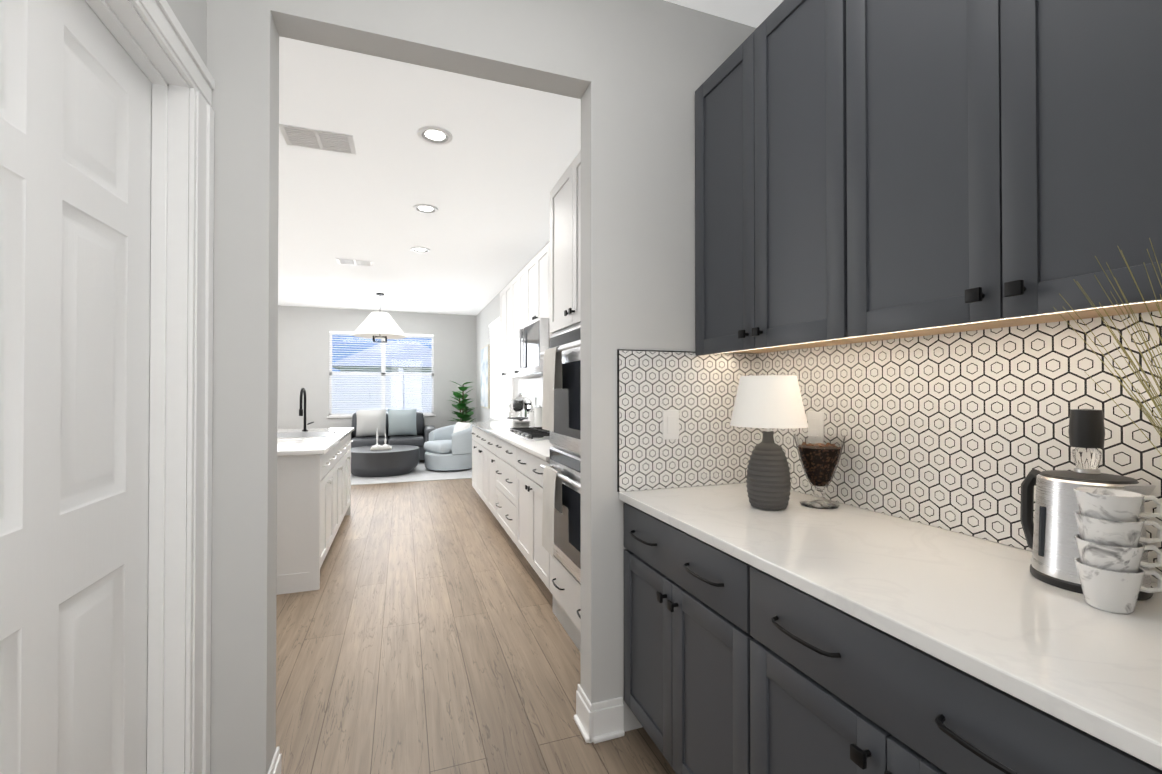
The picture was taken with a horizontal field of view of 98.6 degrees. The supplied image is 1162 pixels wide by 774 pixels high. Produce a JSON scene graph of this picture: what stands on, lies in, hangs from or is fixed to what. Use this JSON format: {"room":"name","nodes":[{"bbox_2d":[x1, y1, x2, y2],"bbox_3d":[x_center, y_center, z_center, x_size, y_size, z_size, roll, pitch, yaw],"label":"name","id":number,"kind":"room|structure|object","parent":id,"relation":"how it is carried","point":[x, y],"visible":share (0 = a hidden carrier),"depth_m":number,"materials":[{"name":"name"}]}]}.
{"room":"butler's pantry","nodes":[
{"label":"butler's pantry","id":0,"kind":"room"},
{"bbox_2d":[166,0,213,78],"bbox_3d":[-0.578,-0.130,-0.179,0.120,2.850,3.420,0,-1,-20],"label":"wall","id":1,"kind":"structure","parent":0,"point":[196,17],"depth_m":1.42,"materials":[{"name":"grey paint"}]},
{"bbox_2d":[0,0,151,773],"bbox_3d":[-0.978,0.244,0.923,0.098,2.105,0.830,0,-1,-20],"label":"pantry door","id":2,"kind":"structure","parent":1,"relation":"in","point":[75,166],"depth_m":1.01,"materials":[{"name":"white wood"}]},
{"bbox_2d":[85,0,214,773],"bbox_3d":[-0.981,0.198,0.977,0.142,2.213,0.978,0,-1,-20],"label":"door frame","id":3,"kind":"structure","parent":1,"relation":"attached to","point":[153,39],"depth_m":1.33,"materials":[{"name":"white wood"}]},
{"bbox_2d":[276,460,675,773],"bbox_3d":[-2.972,1.357,3.583,6.260,0.060,12.140,0,-1,-20],"label":"floor","id":4,"kind":"structure","parent":0,"point":[421,630],"depth_m":2.43,"materials":[{"name":"brown wood"}]},
{"bbox_2d":[276,428,353,594],"bbox_3d":[-2.516,0.890,4.100,1.026,0.884,2.110,0,-1,-20],"label":"kitchen island","id":5,"kind":"object","parent":4,"relation":"on","point":[313,487],"depth_m":3.25,"materials":[{"name":"white wood"}]},
{"bbox_2d":[277,428,351,455],"bbox_3d":[-2.542,0.433,4.095,1.070,0.029,2.160,0,-1,-20],"label":"island countertop","id":6,"kind":"structure","parent":5,"relation":"on","point":[305,441],"depth_m":3.88,"materials":[{"name":"white stone"}]},
{"bbox_2d":[351,461,471,484],"bbox_3d":[-3.168,1.359,7.962,3.100,0.010,2.040,0,-1,-20],"label":"rug","id":7,"kind":"object","parent":4,"relation":"on","point":[420,472],"visible":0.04,"depth_m":7.45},
{"bbox_2d":[351,445,418,476],"bbox_3d":[-3.129,1.162,7.883,1.100,0.380,1.100,0,-1,-20],"label":"coffee table","id":8,"kind":"object","parent":7,"relation":"on","point":[395,460],"visible":0.83,"depth_m":7.45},
{"bbox_2d":[370,428,391,449],"bbox_3d":[-3.117,0.806,7.794,0.300,0.330,0.220,0,-1,-20],"label":"decor","id":9,"kind":"object","parent":8,"relation":"on","point":[385,446],"visible":1,"depth_m":7.74,"materials":[{"name":"white ceramic"}]},
{"bbox_2d":[343,409,435,459],"bbox_3d":[-3.506,0.881,9.088,1.680,0.963,0.980,0,-1,-20],"label":"sofa","id":10,"kind":"object","parent":7,"relation":"on","point":[403,427],"visible":0.54,"depth_m":8.91,"materials":[{"name":"grey fabric"}]},
{"bbox_2d":[424,422,472,470],"bbox_3d":[-2.164,0.975,8.304,0.859,0.763,0.857,0,-1,-20],"label":"swivel chair","id":11,"kind":"object","parent":7,"relation":"on","point":[447,448],"visible":0.96,"depth_m":7.99,"materials":[{"name":"grey fabric"}]},
{"bbox_2d":[449,381,476,422],"bbox_3d":[-2.288,0.627,9.582,0.590,1.504,0.561,0,-1,-20],"label":"leaf plant","id":12,"kind":"object","parent":4,"relation":"on","point":[464,415],"visible":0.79,"depth_m":9.58,"materials":[{"name":"green plant"}]},
{"bbox_2d":[471,426,473,487],"bbox_3d":[-0.987,0.907,6.074,0.603,0.884,0.511,0,-1,-20],"label":"base cabinet","id":13,"kind":"object","parent":4,"relation":"on","point":[472,433],"depth_m":6.13,"materials":[{"name":"white wood"}]},
{"bbox_2d":[474,426,485,503],"bbox_3d":[-0.794,0.902,5.535,0.603,0.884,0.885,0,-1,-20],"label":"base cabinet","id":14,"kind":"object","parent":4,"relation":"on","point":[479,435],"depth_m":5.58,"materials":[{"name":"white wood"}]},
{"bbox_2d":[486,434,493,514],"bbox_3d":[-0.600,0.898,4.990,0.603,0.884,0.522,0,-1,-20],"label":"base cabinet","id":15,"kind":"object","parent":4,"relation":"on","point":[489,437],"depth_m":4.95,"materials":[{"name":"white wood"}]},
{"bbox_2d":[494,438,513,541],"bbox_3d":[-0.358,0.892,4.315,0.603,0.884,1.035,0,-1,-20],"label":"base cabinet","id":16,"kind":"object","parent":4,"relation":"on","point":[507,476],"depth_m":4.24,"materials":[{"name":"white wood"}]},
{"bbox_2d":[514,446,549,589],"bbox_3d":[-0.054,0.884,3.465,0.603,0.884,0.897,0,-1,-20],"label":"base cabinet","id":17,"kind":"object","parent":4,"relation":"on","point":[528,473],"depth_m":3.37,"materials":[{"name":"white wood"}]},
{"bbox_2d":[470,422,552,461],"bbox_3d":[-0.503,0.437,4.692,0.625,0.029,3.507,0,-1,-20],"label":"countertop","id":18,"kind":"structure","parent":17,"relation":"on","point":[540,448],"depth_m":3.96,"materials":[{"name":"white stone"}]},
{"bbox_2d":[507,393,532,420],"bbox_3d":[-0.648,0.245,5.379,0.300,0.366,0.300,0,-1,-20],"label":"stand","id":19,"kind":"object","parent":18,"relation":"on","point":[520,407],"visible":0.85,"depth_m":5.27,"materials":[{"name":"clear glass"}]},
{"bbox_2d":[513,421,529,427],"bbox_3d":[-0.589,0.384,4.974,0.170,0.081,0.170,0,-1,-20],"label":"bowls","id":20,"kind":"object","parent":18,"relation":"on","point":[519,424],"visible":0.71,"depth_m":4.92,"materials":[{"name":"grey stone"}]},
{"bbox_2d":[507,427,549,440],"bbox_3d":[-0.333,0.398,4.333,0.451,0.042,0.860,0,-1,-20],"label":"cooktop","id":21,"kind":"object","parent":18,"relation":"in","point":[533,433],"visible":0.69,"depth_m":4.15,"materials":[{"name":"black metal"}]},
{"bbox_2d":[528,412,530,426],"bbox_3d":[-0.492,0.331,5.148,0.109,0.190,0.109,0,-1,-26],"label":"canister","id":22,"kind":"object","parent":18,"relation":"on","point":[529,413],"depth_m":5.11,"materials":[{"name":"white ceramic"}]},
{"bbox_2d":[531,405,541,426],"bbox_3d":[-0.413,0.305,5.016,0.119,0.240,0.119,0,-1,-26],"label":"canister","id":23,"kind":"object","parent":18,"relation":"on","point":[535,417],"depth_m":4.97,"materials":[{"name":"white ceramic"}]},
{"bbox_2d":[540,150,580,652],"bbox_3d":[0.196,0.079,2.634,0.697,2.480,0.840,0,-1,-20],"label":"tall cabinet","id":24,"kind":"object","parent":4,"relation":"on","point":[561,514],"visible":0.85,"depth_m":2.61,"materials":[{"name":"white wood"}]},
{"bbox_2d":[624,503,723,773],"bbox_3d":[0.589,0.869,1.631,0.627,0.884,0.794,0,-1,-20],"label":"base cabinet","id":25,"kind":"object","parent":4,"relation":"on","point":[674,579],"depth_m":1.53,"materials":[{"name":"grey wood"}]},
{"bbox_2d":[619,483,1161,769],"bbox_3d":[0.694,0.408,1.315,0.645,0.029,1.471,0,-1,-20],"label":"countertop","id":26,"kind":"structure","parent":25,"relation":"on","point":[1000,616],"depth_m":0.91,"materials":[{"name":"white stone"}]},
{"bbox_2d":[730,375,807,509],"bbox_3d":[0.618,0.180,1.648,0.242,0.432,0.242,0,-1,-20],"label":"table lamp","id":27,"kind":"object","parent":26,"relation":"on","point":[767,402],"visible":1,"depth_m":1.58,"materials":[{"name":"ceramic"}]},
{"bbox_2d":[794,433,845,508],"bbox_3d":[0.799,0.279,1.675,0.158,0.235,0.158,0,-1,-20],"label":"vase","id":28,"kind":"object","parent":26,"relation":"on","point":[819,454],"visible":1,"depth_m":1.63,"materials":[{"name":"clear glass"}]},
{"bbox_2d":[1020,409,1156,600],"bbox_3d":[1.004,0.217,1.013,0.172,0.347,0.234,0,-1,-20],"label":"kettle","id":29,"kind":"object","parent":26,"relation":"on","point":[1051,530],"visible":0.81,"depth_m":0.98,"materials":[{"name":"silver metal"}]},
{"bbox_2d":[1053,238,1161,454],"bbox_3d":[0.924,0.087,0.772,0.354,0.603,0.167,0,-1,-20],"label":"plant","id":30,"kind":"object","parent":26,"relation":"on","point":[1144,386],"visible":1,"depth_m":0.79,"materials":[{"name":"green plant"}]},
{"bbox_2d":[1074,487,1161,613],"bbox_3d":[0.943,0.288,0.885,0.106,0.204,0.091,0,-1,-20],"label":"cups","id":31,"kind":"object","parent":26,"relation":"on","point":[1111,549],"visible":1,"depth_m":0.86,"materials":[{"name":"ceramic"}]},
{"bbox_2d":[724,552,1161,773],"bbox_3d":[0.814,0.863,1.002,0.627,0.884,0.792,0,-1,-20],"label":"base cabinet","id":32,"kind":"object","parent":4,"relation":"on","point":[733,665],"depth_m":0.93,"materials":[{"name":"grey wood"}]},
{"bbox_2d":[210,0,756,773],"bbox_3d":[-2.112,-0.119,1.162,6.000,2.850,0.120,0,-1,-20],"label":"wall","id":33,"kind":"structure","parent":0,"point":[632,74],"depth_m":1.86,"materials":[{"name":"grey paint"}]},
{"bbox_2d":[267,746,280,773],"bbox_3d":[-2.966,1.235,0.923,4.241,0.138,0.026,0,-1,-20],"label":"baseboard","id":34,"kind":"structure","parent":33,"relation":"attached to","point":[275,767],"depth_m":1.58,"materials":[{"name":"white wood"}]},
{"bbox_2d":[327,333,435,417],"bbox_3d":[-3.817,-0.231,9.640,1.940,1.620,0.110,0,-1,-20],"label":"window","id":35,"kind":"structure","parent":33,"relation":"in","point":[383,377],"depth_m":9.63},
{"bbox_2d":[329,331,433,415],"bbox_3d":[-3.803,-0.247,9.602,1.860,1.584,0.060,0,-1,-20],"label":"window blinds","id":36,"kind":"object","parent":35,"relation":"attached to","point":[345,332],"visible":0.79,"depth_m":9.59,"materials":[{"name":"white plastic"}]},
{"bbox_2d":[574,684,623,724],"bbox_3d":[0.337,1.246,2.104,0.783,0.138,0.026,0,-1,-20],"label":"baseboard","id":37,"kind":"structure","parent":33,"relation":"attached to","point":[586,712],"depth_m":1.88,"materials":[{"name":"white wood"}]},
{"bbox_2d":[278,0,782,314],"bbox_3d":[-2.972,-1.573,3.608,6.260,0.100,12.140,0,-1,-20],"label":"ceiling","id":38,"kind":"structure","parent":0,"point":[486,178],"depth_m":3.65,"materials":[{"name":"white paint"}]},
{"bbox_2d":[279,124,355,154],"bbox_3d":[-1.616,-1.521,3.083,0.400,0.012,0.260,0,-1,-20],"label":"ceiling vent","id":39,"kind":"object","parent":38,"relation":"in","point":[316,139],"visible":0.92,"depth_m":3.06,"materials":[{"name":"white metal"}]},
{"bbox_2d":[336,258,373,266],"bbox_3d":[-2.714,-1.496,6.004,0.400,0.012,0.260,0,-1,-20],"label":"ceiling vent","id":40,"kind":"object","parent":38,"relation":"in","point":[354,262],"visible":1,"depth_m":5.98,"materials":[{"name":"white metal"}]},
{"bbox_2d":[352,293,406,342],"bbox_3d":[-3.192,-1.100,7.932,0.820,0.769,0.820,0,-1,-20],"label":"pendant light","id":41,"kind":"object","parent":38,"relation":"hanging from","point":[379,325],"visible":1,"depth_m":7.76,"materials":[{"name":"white fabric"}]},
{"bbox_2d":[410,247,429,252],"bbox_3d":[-1.757,-1.501,5.465,0.208,0.011,0.208,0,-1,-20],"label":"recessed light","id":42,"kind":"object","parent":38,"relation":"in","point":[421,249],"visible":1,"depth_m":5.46,"materials":[{"name":"white"}]},
{"bbox_2d":[413,204,437,213],"bbox_3d":[-1.319,-1.512,4.241,0.208,0.011,0.208,0,-1,-20],"label":"recessed light","id":43,"kind":"object","parent":38,"relation":"in","point":[426,208],"visible":1,"depth_m":4.24,"materials":[{"name":"white"}]},
{"bbox_2d":[417,126,452,144],"bbox_3d":[-0.884,-1.522,3.026,0.208,0.011,0.208,0,-1,-20],"label":"recessed light","id":44,"kind":"object","parent":38,"relation":"in","point":[435,135],"visible":0.98,"depth_m":3.02,"materials":[{"name":"white"}]},
{"bbox_2d":[754,0,1154,582],"bbox_3d":[-0.081,-0.089,4.629,0.120,2.850,12.140,0,-1,-20],"label":"wall","id":45,"kind":"structure","parent":0,"point":[783,0],"depth_m":1.49,"materials":[{"name":"grey paint"}]},
{"bbox_2d":[481,345,489,408],"bbox_3d":[-1.728,-0.176,8.995,0.036,1.100,0.870,0,-1,-20],"label":"canvas art","id":46,"kind":"object","parent":45,"relation":"attached to","point":[485,377],"visible":0.96,"depth_m":8.84,"materials":[{"name":"paint"}]},
{"bbox_2d":[489,317,512,420],"bbox_3d":[-1.236,-0.253,7.589,0.058,1.590,1.750,0,-1,-20],"label":"window blinds","id":47,"kind":"object","parent":45,"relation":"attached to","point":[501,394],"visible":0.65,"depth_m":7.74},
{"bbox_2d":[500,285,507,377],"bbox_3d":[-0.691,-0.626,5.668,0.328,1.018,0.740,0,-1,-20],"label":"upper cabinet","id":48,"kind":"object","parent":45,"relation":"attached to","point":[504,293],"depth_m":5.69,"materials":[{"name":"white wood"}]},
{"bbox_2d":[508,269,536,377],"bbox_3d":[-0.472,-0.631,5.055,0.328,1.018,0.808,0,-1,-20],"label":"upper cabinet","id":49,"kind":"object","parent":45,"relation":"attached to","point":[516,286],"depth_m":5.17,"materials":[{"name":"white wood"}]},
{"bbox_2d":[524,248,543,325],"bbox_3d":[-0.228,-0.857,4.375,0.328,0.578,0.762,0,-1,-20],"label":"upper cabinet","id":50,"kind":"object","parent":45,"relation":"attached to","point":[525,296],"depth_m":4.42,"materials":[{"name":"white wood"}]},
{"bbox_2d":[519,318,548,375],"bbox_3d":[-0.280,-0.326,4.353,0.437,0.436,0.758,0,-1,-20],"label":"microwave","id":51,"kind":"object","parent":50,"relation":"attached to","point":[533,340],"visible":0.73,"depth_m":4.14,"materials":[{"name":"silver metal"}]},
{"bbox_2d":[544,242,552,348],"bbox_3d":[0.053,-0.644,3.586,0.328,1.018,1.032,0,-1,-20],"label":"upper cabinet","id":52,"kind":"object","parent":45,"relation":"attached to","point":[547,248],"depth_m":4.00,"materials":[{"name":"white wood"}]},
{"bbox_2d":[695,0,879,355],"bbox_3d":[0.735,-0.675,1.693,0.306,1.048,0.788,0,-1,-20],"label":"upper cabinet","id":53,"kind":"object","parent":45,"relation":"attached to","point":[757,114],"depth_m":1.64,"materials":[{"name":"grey wood"}]},
{"bbox_2d":[617,311,1161,582],"bbox_3d":[0.692,0.105,1.316,0.650,0.575,1.471,0,-1,-20],"label":"backsplash","id":54,"kind":"structure","parent":45,"relation":"attached to","point":[966,432],"depth_m":1.42,"materials":[{"name":"tile"}]},
{"bbox_2d":[663,410,678,439],"bbox_3d":[0.354,0.148,1.965,0.072,0.116,0.008,0,-1,-20],"label":"switch plate","id":55,"kind":"object","parent":54,"relation":"attached to","point":[670,424],"visible":1,"depth_m":1.96,"materials":[{"name":"white plastic"}]},
{"bbox_2d":[808,411,823,432],"bbox_3d":[0.850,0.147,1.810,0.008,0.116,0.072,0,-1,-20],"label":"outlet","id":56,"kind":"object","parent":54,"relation":"attached to","point":[815,422],"visible":0.65,"depth_m":1.80,"materials":[{"name":"white plastic"}]},
{"bbox_2d":[819,0,1161,339],"bbox_3d":[0.959,-0.680,1.067,0.306,1.048,0.793,0,-1,-20],"label":"upper cabinet","id":57,"kind":"object","parent":45,"relation":"attached to","point":[871,170],"depth_m":1.01,"materials":[{"name":"grey wood"}]},
{"label":"outside","id":58,"kind":"structure","parent":0,"visible":0},
{"bbox_3d":[-16.996,1.763,47.217,80.000,0.080,79.480,0,-1,-20],"label":"ground","id":59,"kind":"structure","parent":58,"visible":0},
{"bbox_2d":[332,368,430,412],"bbox_3d":[-5.677,0.457,12.787,22.120,1.900,0.160,0,-1,-20],"label":"fence","id":60,"kind":"object","parent":59,"relation":"on","point":[408,388],"depth_m":12.92,"materials":[{"name":"plastic"}]},
{"bbox_2d":[332,341,431,371],"bbox_3d":[-11.520,-0.679,31.927,7.600,4.500,7.200,0,-1,-20],"label":"house","id":61,"kind":"structure","parent":59,"relation":"on","point":[408,355],"depth_m":29.38,"materials":[{"name":"paint"}]}
]}

